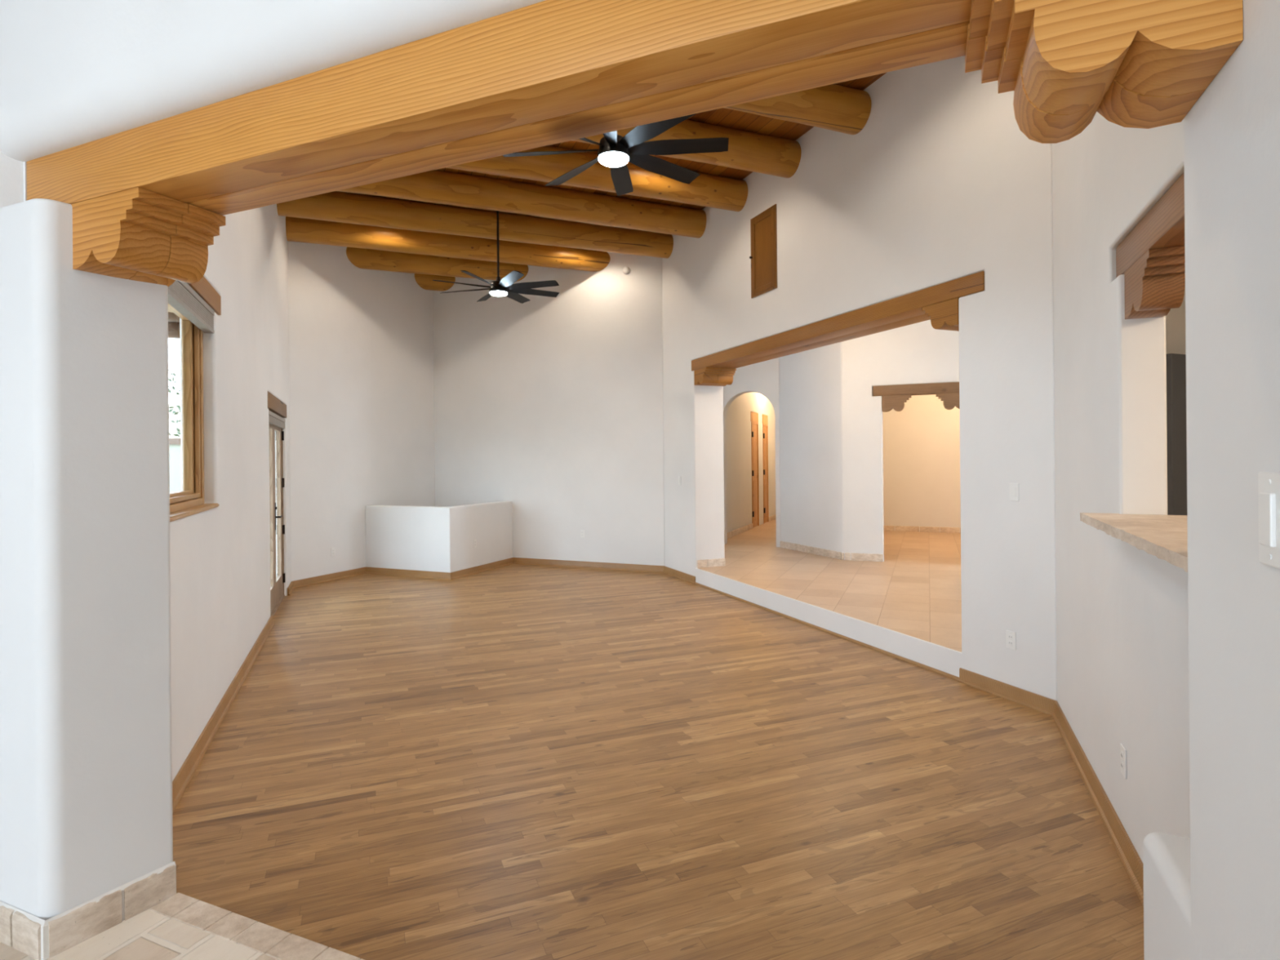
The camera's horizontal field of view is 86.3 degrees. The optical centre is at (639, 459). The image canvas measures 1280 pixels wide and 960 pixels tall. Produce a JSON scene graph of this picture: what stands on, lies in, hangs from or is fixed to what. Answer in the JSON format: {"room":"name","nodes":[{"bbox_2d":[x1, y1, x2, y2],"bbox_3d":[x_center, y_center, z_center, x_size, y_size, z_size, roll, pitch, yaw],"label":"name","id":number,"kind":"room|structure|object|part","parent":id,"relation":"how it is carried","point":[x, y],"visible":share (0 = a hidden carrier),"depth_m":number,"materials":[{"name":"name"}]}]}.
{"room":"traditional dwelling","nodes":[
{"label":"traditional dwelling","id":0,"kind":"room"},
{"bbox_2d":[0,151,26,207],"bbox_3d":[-2.802,-0.907,2.574,2.052,0.335,0.342,-1,0,23],"label":"wall","id":1,"kind":"structure","parent":0,"point":[13,172],"depth_m":2.08,"materials":[{"name":"paint"}]},
{"bbox_2d":[26,0,971,215],"bbox_3d":[-0.475,-0.847,1.641,2.957,0.168,0.255,-1,0,23],"label":"header beam","id":2,"kind":"structure","parent":1,"relation":"on","point":[545,73],"depth_m":1.49,"materials":[{"name":"brown wood"}]},
{"bbox_2d":[0,902,327,959],"bbox_3d":[-2.736,1.515,-2.662,6.200,0.180,9.957,-1,0,23],"label":"floor","id":3,"kind":"structure","parent":0,"point":[148,935],"depth_m":1.98,"materials":[{"name":"tile"}]},
{"bbox_2d":[169,204,291,781],"bbox_3d":[-3.242,-0.706,5.446,0.195,4.770,7.027,-1,0,-22],"label":"wall","id":4,"kind":"structure","parent":0,"point":[220,557],"depth_m":4.85,"materials":[{"name":"paint"}]},
{"bbox_2d":[168,303,218,521],"bbox_3d":[-2.362,-0.321,3.337,0.185,1.234,1.998,-1,0,-22],"label":"window","id":5,"kind":"structure","parent":4,"relation":"in","point":[189,501],"depth_m":4.14,"materials":[{"name":"brown wood"}]},
{"bbox_3d":[-2.488,-0.330,3.514,0.045,1.129,1.482,-1,0,-22],"label":"sash","id":6,"kind":"part","parent":5,"relation":"part of","materials":[{"name":"brown wood"}]},
{"bbox_3d":[-2.450,-0.330,3.528,0.025,1.123,1.480,-1,0,-22],"label":"screen frame","id":7,"kind":"part","parent":5,"relation":"part of","materials":[{"name":"brown wood"}]},
{"bbox_3d":[-2.399,-0.331,3.322,0.105,1.213,1.998,-1,0,-22],"label":"frame","id":8,"kind":"part","parent":5,"relation":"part of","materials":[{"name":"brown wood"}]},
{"bbox_2d":[167,280,214,333],"bbox_3d":[-2.323,-0.864,3.354,0.058,0.143,1.982,-1,0,-22],"label":"window blind","id":9,"kind":"object","parent":5,"relation":"attached to","point":[182,297],"visible":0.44,"depth_m":3.74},
{"bbox_3d":[-2.308,0.284,3.357,0.080,0.024,1.996,-1,0,-22],"label":"sill","id":10,"kind":"part","parent":5,"relation":"part of","materials":[{"name":"brown wood"}]},
{"bbox_2d":[168,275,221,315],"bbox_3d":[-2.444,-1.003,3.344,0.304,0.126,2.260,-1,0,-22],"label":"lintel","id":11,"kind":"object","parent":4,"relation":"attached to","point":[203,288],"visible":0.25,"depth_m":4.09,"materials":[{"name":"brown wood"}]},
{"bbox_2d":[172,615,274,813],"bbox_3d":[-2.719,1.579,4.513,0.030,0.092,4.820,-1,0,-22],"label":"baseboard","id":12,"kind":"structure","parent":4,"relation":"attached to","point":[184,776],"depth_m":4.05,"materials":[{"name":"brown wood"}]},
{"bbox_2d":[268,410,284,428],"bbox_3d":[-3.977,-0.426,7.463,0.038,0.115,1.520,-1,0,-22],"label":"door blind","id":13,"kind":"object","parent":4,"relation":"attached to","point":[274,420],"visible":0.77,"depth_m":7.33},
{"bbox_2d":[268,409,285,616],"bbox_3d":[-3.994,0.567,7.452,0.128,2.138,1.578,-1,0,-22],"label":"door","id":14,"kind":"structure","parent":4,"relation":"in","point":[277,584],"depth_m":7.75,"materials":[{"name":"brown wood"}]},
{"bbox_3d":[-4.003,0.626,7.564,0.060,0.300,0.140,-1,0,-22],"label":"handle","id":15,"kind":"part","parent":14,"relation":"part of","materials":[{"name":"brown metal"}]},
{"bbox_2d":[267,391,286,417],"bbox_3d":[-4.096,-0.583,7.415,0.304,0.156,1.750,-1,0,-22],"label":"lintel","id":16,"kind":"object","parent":4,"relation":"attached to","point":[275,405],"visible":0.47,"depth_m":7.34,"materials":[{"name":"brown wood"}]},
{"bbox_2d":[0,0,545,920],"bbox_3d":[-1.428,-0.722,1.995,5.030,4.770,0.342,-1,0,23],"label":"wall","id":17,"kind":"structure","parent":0,"point":[86,740],"depth_m":1.99,"materials":[{"name":"paint"}]},
{"bbox_2d":[0,861,176,959],"bbox_3d":[-2.640,1.373,2.343,2.261,0.102,0.330,-1,0,15],"label":"baseboard","id":18,"kind":"object","parent":17,"relation":"attached to","point":[18,931],"visible":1,"depth_m":2.01,"materials":[{"name":"tile"}]},
{"bbox_2d":[71,186,225,286],"bbox_3d":[-1.490,-0.656,2.069,0.337,0.192,0.253,-1,0,23],"label":"corbel","id":19,"kind":"object","parent":17,"relation":"attached to","point":[138,233],"visible":0.95,"depth_m":2.00,"materials":[{"name":"brown wood"}]},
{"bbox_2d":[149,892,364,959],"bbox_3d":[-0.296,1.416,1.667,2.660,0.034,0.090,-1,0,23],"label":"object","id":20,"kind":"structure","parent":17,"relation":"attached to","point":[260,937],"depth_m":2.04,"materials":[{"name":"tile"}]},
{"bbox_2d":[964,0,1243,143],"bbox_3d":[0.732,-0.676,1.132,0.337,0.192,0.253,-1,0,23],"label":"corbel","id":21,"kind":"object","parent":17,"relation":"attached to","point":[1136,64],"visible":1,"depth_m":1.05,"materials":[{"name":"brown wood"}]},
{"bbox_2d":[288,240,435,581],"bbox_3d":[-4.029,-0.698,10.044,0.297,4.770,3.257,-1,0,23],"label":"wall","id":22,"kind":"structure","parent":0,"point":[362,348],"depth_m":9.59,"materials":[{"name":"paint"}]},
{"bbox_2d":[330,547,335,556],"bbox_3d":[-4.168,1.258,9.276,0.009,0.116,0.070,-1,0,23],"label":"wall outlet","id":23,"kind":"object","parent":22,"relation":"attached to","point":[332,549],"visible":1,"depth_m":9.27,"materials":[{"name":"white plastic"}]},
{"bbox_2d":[365,501,512,572],"bbox_3d":[-2.964,1.142,10.224,1.495,0.970,1.518,-1,0,23],"label":"wall","id":24,"kind":"structure","parent":0,"point":[417,538],"depth_m":9.59,"materials":[{"name":"paint"}]},
{"bbox_2d":[473,539,476,547],"bbox_3d":[-2.350,1.201,9.741,0.009,0.116,0.070,-1,0,23],"label":"wall outlet","id":25,"kind":"object","parent":24,"relation":"attached to","point":[474,540],"visible":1,"depth_m":9.73,"materials":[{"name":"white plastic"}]},
{"bbox_2d":[287,557,695,595],"bbox_3d":[-1.948,1.572,9.543,5.118,0.092,2.171,-1,0,-6],"label":"baseboard","id":26,"kind":"structure","parent":24,"relation":"attached to","point":[638,567],"depth_m":9.65,"materials":[{"name":"brown wood"}]},
{"bbox_2d":[433,251,664,565],"bbox_3d":[-1.546,-0.721,10.603,4.439,4.770,0.297,-1,0,23],"label":"wall","id":27,"kind":"structure","parent":0,"point":[551,407],"depth_m":10.29,"materials":[{"name":"paint"}]},
{"bbox_2d":[580,529,584,537],"bbox_3d":[-0.856,1.108,10.152,0.070,0.116,0.009,-1,0,23],"label":"wall outlet","id":28,"kind":"object","parent":27,"relation":"attached to","point":[582,531],"visible":1,"depth_m":10.15,"materials":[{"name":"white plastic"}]},
{"bbox_2d":[622,266,630,274],"bbox_3d":[-0.203,-2.728,9.842,0.116,0.116,0.047,-1,0,23],"label":"smoke detector","id":29,"kind":"object","parent":27,"relation":"attached to","point":[626,269],"visible":1,"depth_m":9.83,"materials":[{"name":"white plastic"}]},
{"bbox_2d":[337,72,886,220],"bbox_3d":[-0.921,-3.122,6.439,5.800,0.060,12.200,-1,0,-22],"label":"ceiling","id":30,"kind":"structure","parent":0,"point":[722,117],"depth_m":6.68,"materials":[{"name":"brown wood"}]},
{"bbox_2d":[414,273,455,291],"bbox_3d":[-3.339,-2.905,11.077,0.704,0.327,0.338,-1,0,-22],"label":"log beam","id":31,"kind":"structure","parent":30,"relation":"attached to","point":[425,282],"depth_m":10.96,"materials":[{"name":"brown wood"}]},
{"bbox_2d":[346,246,528,281],"bbox_3d":[-2.972,-2.905,10.175,2.648,0.334,0.340,-1,0,-22],"label":"log beam","id":32,"kind":"structure","parent":30,"relation":"attached to","point":[362,258],"depth_m":9.99,"materials":[{"name":"brown wood"}]},
{"bbox_2d":[285,216,610,271],"bbox_3d":[-2.469,-2.911,9.326,4.299,0.331,0.350,-1,0,-22],"label":"log beam","id":33,"kind":"structure","parent":30,"relation":"attached to","point":[297,229],"depth_m":9.11,"materials":[{"name":"brown wood"}]},
{"bbox_2d":[276,191,673,258],"bbox_3d":[-1.827,-2.917,8.537,4.892,0.332,0.354,-1,0,-22],"label":"log beam","id":34,"kind":"structure","parent":30,"relation":"attached to","point":[335,206],"depth_m":8.32,"materials":[{"name":"brown wood"}]},
{"bbox_2d":[432,210,559,303],"bbox_3d":[-1.676,-2.512,8.062,1.430,1.144,1.430,-1,0,39],"label":"ceiling fan","id":35,"kind":"object","parent":30,"relation":"hanging from","point":[505,286],"visible":0.96,"depth_m":8.00,"materials":[{"name":"black metal"}]},
{"bbox_3d":[-2.038,-2.018,7.861,0.665,0.046,0.128,-1,0,-29],"label":"blade","id":36,"kind":"part","parent":35,"relation":"part of","materials":[{"name":"black"}]},
{"bbox_3d":[-2.072,-2.018,8.179,0.665,0.046,0.128,-1,0,16],"label":"blade","id":37,"kind":"part","parent":35,"relation":"part of","materials":[{"name":"black"}]},
{"bbox_3d":[-1.789,-2.021,7.661,0.128,0.046,0.665,-1,0,16],"label":"blade","id":38,"kind":"part","parent":35,"relation":"part of","materials":[{"name":"black"}]},
{"bbox_3d":[-1.871,-2.020,8.428,0.128,0.046,0.665,-1,0,-29],"label":"blade","id":39,"kind":"part","parent":35,"relation":"part of","materials":[{"name":"black metal"}]},
{"bbox_3d":[-1.471,-2.024,7.695,0.128,0.046,0.665,-1,0,-29],"label":"blade","id":40,"kind":"part","parent":35,"relation":"part of","materials":[{"name":"black metal"}]},
{"bbox_3d":[-1.554,-2.023,8.462,0.128,0.046,0.665,-1,0,16],"label":"blade","id":41,"kind":"part","parent":35,"relation":"part of","materials":[{"name":"black"}]},
{"bbox_3d":[-1.271,-2.026,7.944,0.665,0.046,0.128,-1,0,16],"label":"blade","id":42,"kind":"part","parent":35,"relation":"part of","materials":[{"name":"black"}]},
{"bbox_3d":[-1.305,-2.025,8.262,0.665,0.046,0.128,-1,0,-29],"label":"blade","id":43,"kind":"part","parent":35,"relation":"part of","materials":[{"name":"black"}]},
{"bbox_2d":[337,169,706,238],"bbox_3d":[-1.461,-2.920,7.636,4.892,0.331,0.352,-1,0,-22],"label":"log beam","id":44,"kind":"structure","parent":30,"relation":"attached to","point":[434,186],"depth_m":7.63,"materials":[{"name":"brown wood"}]},
{"bbox_2d":[446,146,747,211],"bbox_3d":[-1.094,-2.924,6.734,4.892,0.331,0.354,-1,0,-22],"label":"log beam","id":45,"kind":"structure","parent":30,"relation":"attached to","point":[708,190],"depth_m":6.96,"materials":[{"name":"brown wood"}]},
{"bbox_2d":[502,113,728,196],"bbox_3d":[-0.178,-2.526,4.493,1.462,1.144,1.462,-1,0,-22],"label":"ceiling fan","id":46,"kind":"object","parent":30,"relation":"hanging from","point":[615,150],"visible":0.76,"depth_m":4.48,"materials":[{"name":"black metal"}]},
{"bbox_3d":[-0.590,-2.032,4.528,0.665,0.046,0.128,-1,0,5],"label":"blade","id":47,"kind":"part","parent":46,"relation":"part of","materials":[{"name":"black"}]},
{"bbox_3d":[-0.443,-2.033,4.812,0.128,0.046,0.665,-1,0,-40],"label":"blade","id":48,"kind":"part","parent":46,"relation":"part of","materials":[{"name":"black"}]},
{"bbox_3d":[-0.493,-2.033,4.223,0.665,0.046,0.128,-1,0,-40],"label":"blade","id":49,"kind":"part","parent":46,"relation":"part of","materials":[{"name":"black"}]},
{"bbox_3d":[-0.209,-2.035,4.077,0.128,0.046,0.665,-1,0,5],"label":"blade","id":50,"kind":"part","parent":46,"relation":"part of","materials":[{"name":"black metal"}]},
{"bbox_3d":[-0.139,-2.036,4.909,0.128,0.046,0.665,-1,0,5],"label":"blade","id":51,"kind":"part","parent":46,"relation":"part of","materials":[{"name":"black"}]},
{"bbox_3d":[0.095,-2.038,4.173,0.128,0.046,0.665,-1,0,-40],"label":"blade","id":52,"kind":"part","parent":46,"relation":"part of","materials":[{"name":"black metal"}]},
{"bbox_3d":[0.145,-2.038,4.762,0.665,0.046,0.128,-1,0,-40],"label":"blade","id":53,"kind":"part","parent":46,"relation":"part of","materials":[{"name":"black"}]},
{"bbox_3d":[0.242,-2.039,4.457,0.665,0.046,0.128,-1,0,5],"label":"blade","id":54,"kind":"part","parent":46,"relation":"part of","materials":[{"name":"black"}]},
{"bbox_2d":[573,119,801,177],"bbox_3d":[-0.728,-2.928,5.835,4.892,0.330,0.353,-1,0,-22],"label":"log beam","id":55,"kind":"structure","parent":30,"relation":"attached to","point":[753,152],"depth_m":6.39,"materials":[{"name":"brown wood"}]},
{"bbox_2d":[724,84,871,134],"bbox_3d":[-0.362,-2.930,4.934,4.892,0.332,0.353,-1,0,-22],"label":"log beam","id":56,"kind":"structure","parent":30,"relation":"attached to","point":[833,107],"depth_m":5.56,"materials":[{"name":"brown wood"}]},
{"bbox_2d":[172,563,1144,959],"bbox_3d":[-0.744,1.647,5.845,5.400,0.080,12.600,-1,0,-22],"label":"floor","id":57,"kind":"structure","parent":0,"point":[512,762],"depth_m":3.26,"materials":[{"name":"brown wood"}]},
{"bbox_2d":[725,392,776,532],"bbox_3d":[2.050,-0.224,13.562,0.250,3.310,5.657,-1,0,23],"label":"wall","id":58,"kind":"structure","parent":0,"point":[738,418],"depth_m":13.22,"materials":[{"name":"paint"}]},
{"bbox_2d":[727,523,752,538],"bbox_3d":[1.673,1.332,12.288,0.016,0.102,2.996,-1,0,23],"label":"baseboard","id":59,"kind":"structure","parent":58,"relation":"attached to","point":[735,532],"depth_m":12.69,"materials":[{"name":"stone"}]},
{"bbox_2d":[751,411,759,528],"bbox_3d":[2.288,0.212,13.958,0.192,2.335,0.629,-1,0,23],"label":"door","id":60,"kind":"structure","parent":58,"relation":"in","point":[754,416],"depth_m":13.94,"materials":[{"name":"brown wood"}]},
{"bbox_2d":[762,414,768,523],"bbox_3d":[2.664,0.208,14.851,0.192,2.335,0.530,-1,0,23],"label":"door","id":61,"kind":"structure","parent":58,"relation":"in","point":[765,418],"depth_m":14.83,"materials":[{"name":"brown wood"}]},
{"bbox_2d":[768,514,776,521],"bbox_3d":[3.031,1.319,15.510,0.016,0.102,1.023,-1,0,23],"label":"baseboard","id":62,"kind":"structure","parent":58,"relation":"attached to","point":[774,517],"depth_m":15.40,"materials":[{"name":"tile"}]},
{"bbox_2d":[723,357,780,546],"bbox_3d":[1.079,-0.215,11.301,2.503,3.310,0.212,-1,0,23],"label":"wall","id":63,"kind":"structure","parent":0,"point":[762,377],"depth_m":10.83,"materials":[{"name":"paint"}]},
{"bbox_2d":[697,519,961,652],"bbox_3d":[4.286,1.400,11.995,9.043,0.082,12.000,-1,0,-22],"label":"floor","id":64,"kind":"structure","parent":0,"point":[916,590],"depth_m":7.91,"materials":[{"name":"tile"}]},
{"bbox_2d":[662,55,1057,700],"bbox_3d":[1.597,-0.750,7.099,0.431,4.770,6.079,-1,0,-22],"label":"wall","id":65,"kind":"structure","parent":0,"point":[941,182],"depth_m":5.08,"materials":[{"name":"paint"}]},
{"bbox_2d":[678,475,680,484],"bbox_3d":[0.531,0.285,9.154,0.010,0.116,0.070,-1,0,-22],"label":"light switch","id":66,"kind":"object","parent":65,"relation":"attached to","point":[679,477],"visible":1,"depth_m":9.15,"materials":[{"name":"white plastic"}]},
{"bbox_2d":[697,558,725,568],"bbox_3d":[0.924,1.339,8.825,0.402,0.102,0.016,-1,0,-22],"label":"baseboard","id":67,"kind":"object","parent":65,"relation":"attached to","point":[717,562],"visible":1,"depth_m":8.82,"materials":[{"name":"tile"}]},
{"bbox_2d":[693,367,736,386],"bbox_3d":[0.954,-1.046,8.673,0.425,0.192,0.337,-1,0,-22],"label":"corbel","id":68,"kind":"object","parent":65,"relation":"attached to","point":[710,376],"visible":1,"depth_m":8.59,"materials":[{"name":"brown wood"}]},
{"bbox_2d":[749,204,777,298],"bbox_3d":[1.308,-2.180,7.204,0.100,0.857,0.485,-1,0,-22],"label":"door","id":69,"kind":"structure","parent":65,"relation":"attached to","point":[763,227],"depth_m":7.19,"materials":[{"name":"brown wood"}]},
{"bbox_2d":[693,582,959,680],"bbox_3d":[1.492,1.577,6.806,0.020,0.020,4.185,-1,0,-22],"label":"trim","id":70,"kind":"structure","parent":65,"relation":"attached to","point":[870,646],"depth_m":6.02,"materials":[{"name":"brown wood"}]},
{"bbox_2d":[691,271,984,370],"bbox_3d":[1.704,-1.217,6.821,0.434,0.133,4.471,-1,0,-22],"label":"lintel beam","id":71,"kind":"structure","parent":65,"relation":"attached to","point":[906,309],"depth_m":6.10,"materials":[{"name":"brown wood"}]},
{"bbox_2d":[922,297,959,331],"bbox_3d":[2.403,-1.060,5.110,0.425,0.192,0.337,-1,0,-22],"label":"corbel","id":72,"kind":"object","parent":65,"relation":"attached to","point":[944,315],"visible":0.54,"depth_m":5.01,"materials":[{"name":"brown wood"}]},
{"bbox_2d":[1005,630,1016,649],"bbox_3d":[2.438,1.188,4.489,0.009,0.116,0.070,-1,0,-22],"label":"wall outlet","id":73,"kind":"object","parent":65,"relation":"attached to","point":[1011,636],"visible":1,"depth_m":4.48,"materials":[{"name":"white plastic"}]},
{"bbox_2d":[1008,634,1013,639],"bbox_3d":[2.436,1.168,4.488,0.003,0.029,0.032,-1,0,-22],"label":"receptacle","id":74,"kind":"object","parent":73,"relation":"attached to","point":[1010,636],"depth_m":4.49,"materials":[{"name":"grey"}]},
{"bbox_2d":[1008,640,1013,645],"bbox_3d":[2.436,1.208,4.488,0.003,0.029,0.032,-1,0,-22],"label":"receptacle","id":75,"kind":"object","parent":73,"relation":"attached to","point":[1010,642],"depth_m":4.49,"materials":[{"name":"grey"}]},
{"bbox_2d":[1008,483,1019,501],"bbox_3d":[2.442,0.213,4.457,0.010,0.116,0.070,-1,0,-22],"label":"light switch","id":76,"kind":"object","parent":65,"relation":"attached to","point":[1014,495],"visible":1,"depth_m":4.45,"materials":[{"name":"white plastic"}]},
{"bbox_2d":[778,319,959,560],"bbox_3d":[4.306,-0.244,8.897,5.627,3.310,1.030,-1,0,34],"label":"wall","id":77,"kind":"structure","parent":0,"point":[831,426],"depth_m":9.31,"materials":[{"name":"paint"}]},
{"bbox_2d":[780,541,883,561],"bbox_3d":[2.605,1.323,9.832,0.298,0.102,1.904,-1,0,-33],"label":"baseboard","id":78,"kind":"structure","parent":77,"relation":"attached to","point":[830,553],"depth_m":9.48,"materials":[{"name":"tile"}]},
{"bbox_2d":[881,394,911,412],"bbox_3d":[3.431,-0.746,9.122,0.362,0.208,0.166,-1,0,23],"label":"corbel","id":79,"kind":"object","parent":77,"relation":"attached to","point":[896,402],"visible":1,"depth_m":9.06,"materials":[{"name":"brown wood"}]},
{"bbox_2d":[872,382,959,395],"bbox_3d":[3.743,-0.922,8.993,1.270,0.136,0.175,-1,0,23],"label":"lintel beam","id":80,"kind":"structure","parent":77,"relation":"on","point":[931,388],"depth_m":8.95,"materials":[{"name":"brown wood"}]},
{"bbox_2d":[935,392,959,409],"bbox_3d":[4.040,-0.752,8.866,0.362,0.208,0.166,-1,0,23],"label":"corbel","id":81,"kind":"object","parent":77,"relation":"attached to","point":[950,400],"visible":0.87,"depth_m":8.80,"materials":[{"name":"brown wood"}]},
{"bbox_2d":[882,394,960,533],"bbox_3d":[5.897,-0.259,12.591,5.346,3.310,0.283,-1,0,23],"label":"wall","id":82,"kind":"structure","parent":0,"point":[922,440],"depth_m":12.71,"materials":[{"name":"paint"}]},
{"bbox_2d":[884,525,960,533],"bbox_3d":[5.841,1.294,12.459,5.082,0.102,0.016,-1,0,23],"label":"baseboard","id":83,"kind":"structure","parent":82,"relation":"attached to","point":[893,528],"depth_m":12.70,"materials":[{"name":"stone"}]},
{"bbox_2d":[1051,111,1190,862],"bbox_3d":[2.004,-0.753,2.710,0.160,4.770,3.587,-1,0,23],"label":"wall","id":84,"kind":"structure","parent":0,"point":[1122,612],"depth_m":2.86,"materials":[{"name":"paint"}]},
{"bbox_2d":[957,667,1143,906],"bbox_3d":[2.022,1.536,3.055,0.462,0.092,3.649,-1,0,15],"label":"baseboard","id":85,"kind":"structure","parent":84,"relation":"attached to","point":[1127,853],"depth_m":3.44,"materials":[{"name":"brown wood"}]},
{"bbox_2d":[1120,743,1126,778],"bbox_3d":[1.947,1.216,2.752,0.009,0.116,0.070,-1,0,23],"label":"wall outlet","id":86,"kind":"object","parent":84,"relation":"attached to","point":[1122,750],"visible":1,"depth_m":2.74,"materials":[{"name":"white plastic"}]},
{"bbox_2d":[1080,512,1187,572],"bbox_3d":[1.761,0.242,2.128,0.466,0.036,1.409,-1,0,23],"label":"countertop","id":87,"kind":"structure","parent":84,"relation":"on","point":[1165,537],"depth_m":2.19,"materials":[{"name":"stone"}]},
{"bbox_2d":[1115,172,1184,276],"bbox_3d":[1.796,-0.825,2.211,0.130,0.137,1.400,-1,0,23],"label":"lintel beam","id":88,"kind":"structure","parent":84,"relation":"attached to","point":[1162,226],"depth_m":2.38,"materials":[{"name":"brown wood"}]},
{"bbox_2d":[1124,245,1185,319],"bbox_3d":[1.958,-0.661,2.588,0.128,0.192,0.335,-1,0,23],"label":"corbel","id":89,"kind":"object","parent":84,"relation":"attached to","point":[1154,285],"visible":0.91,"depth_m":2.52,"materials":[{"name":"brown wood"}]},
{"bbox_2d":[1142,832,1200,959],"bbox_3d":[1.176,1.208,1.208,0.391,0.862,0.376,-1,0,23],"label":"wall","id":90,"kind":"structure","parent":0,"point":[1168,932],"depth_m":1.32,"materials":[{"name":"paint"}]},
{"bbox_2d":[1165,288,1186,354],"bbox_3d":[5.046,-0.251,5.789,4.984,3.310,0.120,-1,0,-22],"label":"wall","id":91,"kind":"structure","parent":0,"point":[1175,343],"depth_m":5.40,"materials":[{"name":"paint"}]},
{"bbox_2d":[1183,0,1279,959],"bbox_3d":[1.232,-0.746,0.350,1.190,4.770,1.307,-1,0,23],"label":"wall","id":92,"kind":"structure","parent":0,"point":[1232,131],"depth_m":0.99,"materials":[{"name":"paint"}]},
{"bbox_2d":[1257,471,1279,568],"bbox_3d":[0.805,0.077,0.872,0.013,0.120,0.070,-1,0,23],"label":"light switch","id":93,"kind":"object","parent":92,"relation":"attached to","point":[1268,482],"visible":1,"depth_m":0.87,"materials":[{"name":"white plastic"}]},
{"bbox_3d":[3.837,1.416,1.745,10.200,0.099,6.550,-1,0,-22],"label":"floor","id":94,"kind":"structure","parent":0,"visible":0},
{"bbox_2d":[1165,353,1186,515],"bbox_3d":[4.228,0.296,5.197,0.935,2.130,0.346,-1,0,-22],"label":"refrigerator","id":95,"kind":"object","parent":94,"relation":"on","point":[1176,433],"visible":0.04,"depth_m":4.94,"materials":[{"name":"grey metal"}]},
{"bbox_3d":[-20.091,1.933,8.013,28.790,0.200,50.000,-1,0,-22],"label":"ground","id":96,"kind":"structure","parent":0,"visible":0},
{"bbox_2d":[168,311,179,338],"bbox_3d":[-4.566,0.017,4.296,2.780,3.350,7.400,-1,0,-22],"label":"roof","id":97,"kind":"structure","parent":96,"relation":"on","point":[173,319],"depth_m":7.43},
{"bbox_2d":[168,356,181,437],"bbox_3d":[-12.969,-0.504,18.483,3.217,4.545,3.114,-1,0,-22],"label":"shrub","id":98,"kind":"object","parent":96,"relation":"on","point":[178,430],"visible":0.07,"depth_m":18.16,"materials":[{"name":"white plant"}]},
{"bbox_2d":[168,438,181,492],"bbox_3d":[-12.189,0.686,12.447,10.790,2.150,0.350,-1,0,-22],"label":"wall","id":99,"kind":"structure","parent":96,"relation":"on","point":[175,444],"depth_m":13.52,"materials":[{"name":"paint"}]},
{"bbox_2d":[168,403,181,438],"bbox_3d":[-18.108,0.015,23.941,12.500,3.600,6.000,-1,0,-22],"label":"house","id":100,"kind":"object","parent":96,"relation":"on","point":[172,426],"visible":0.02,"depth_m":21.98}
]}

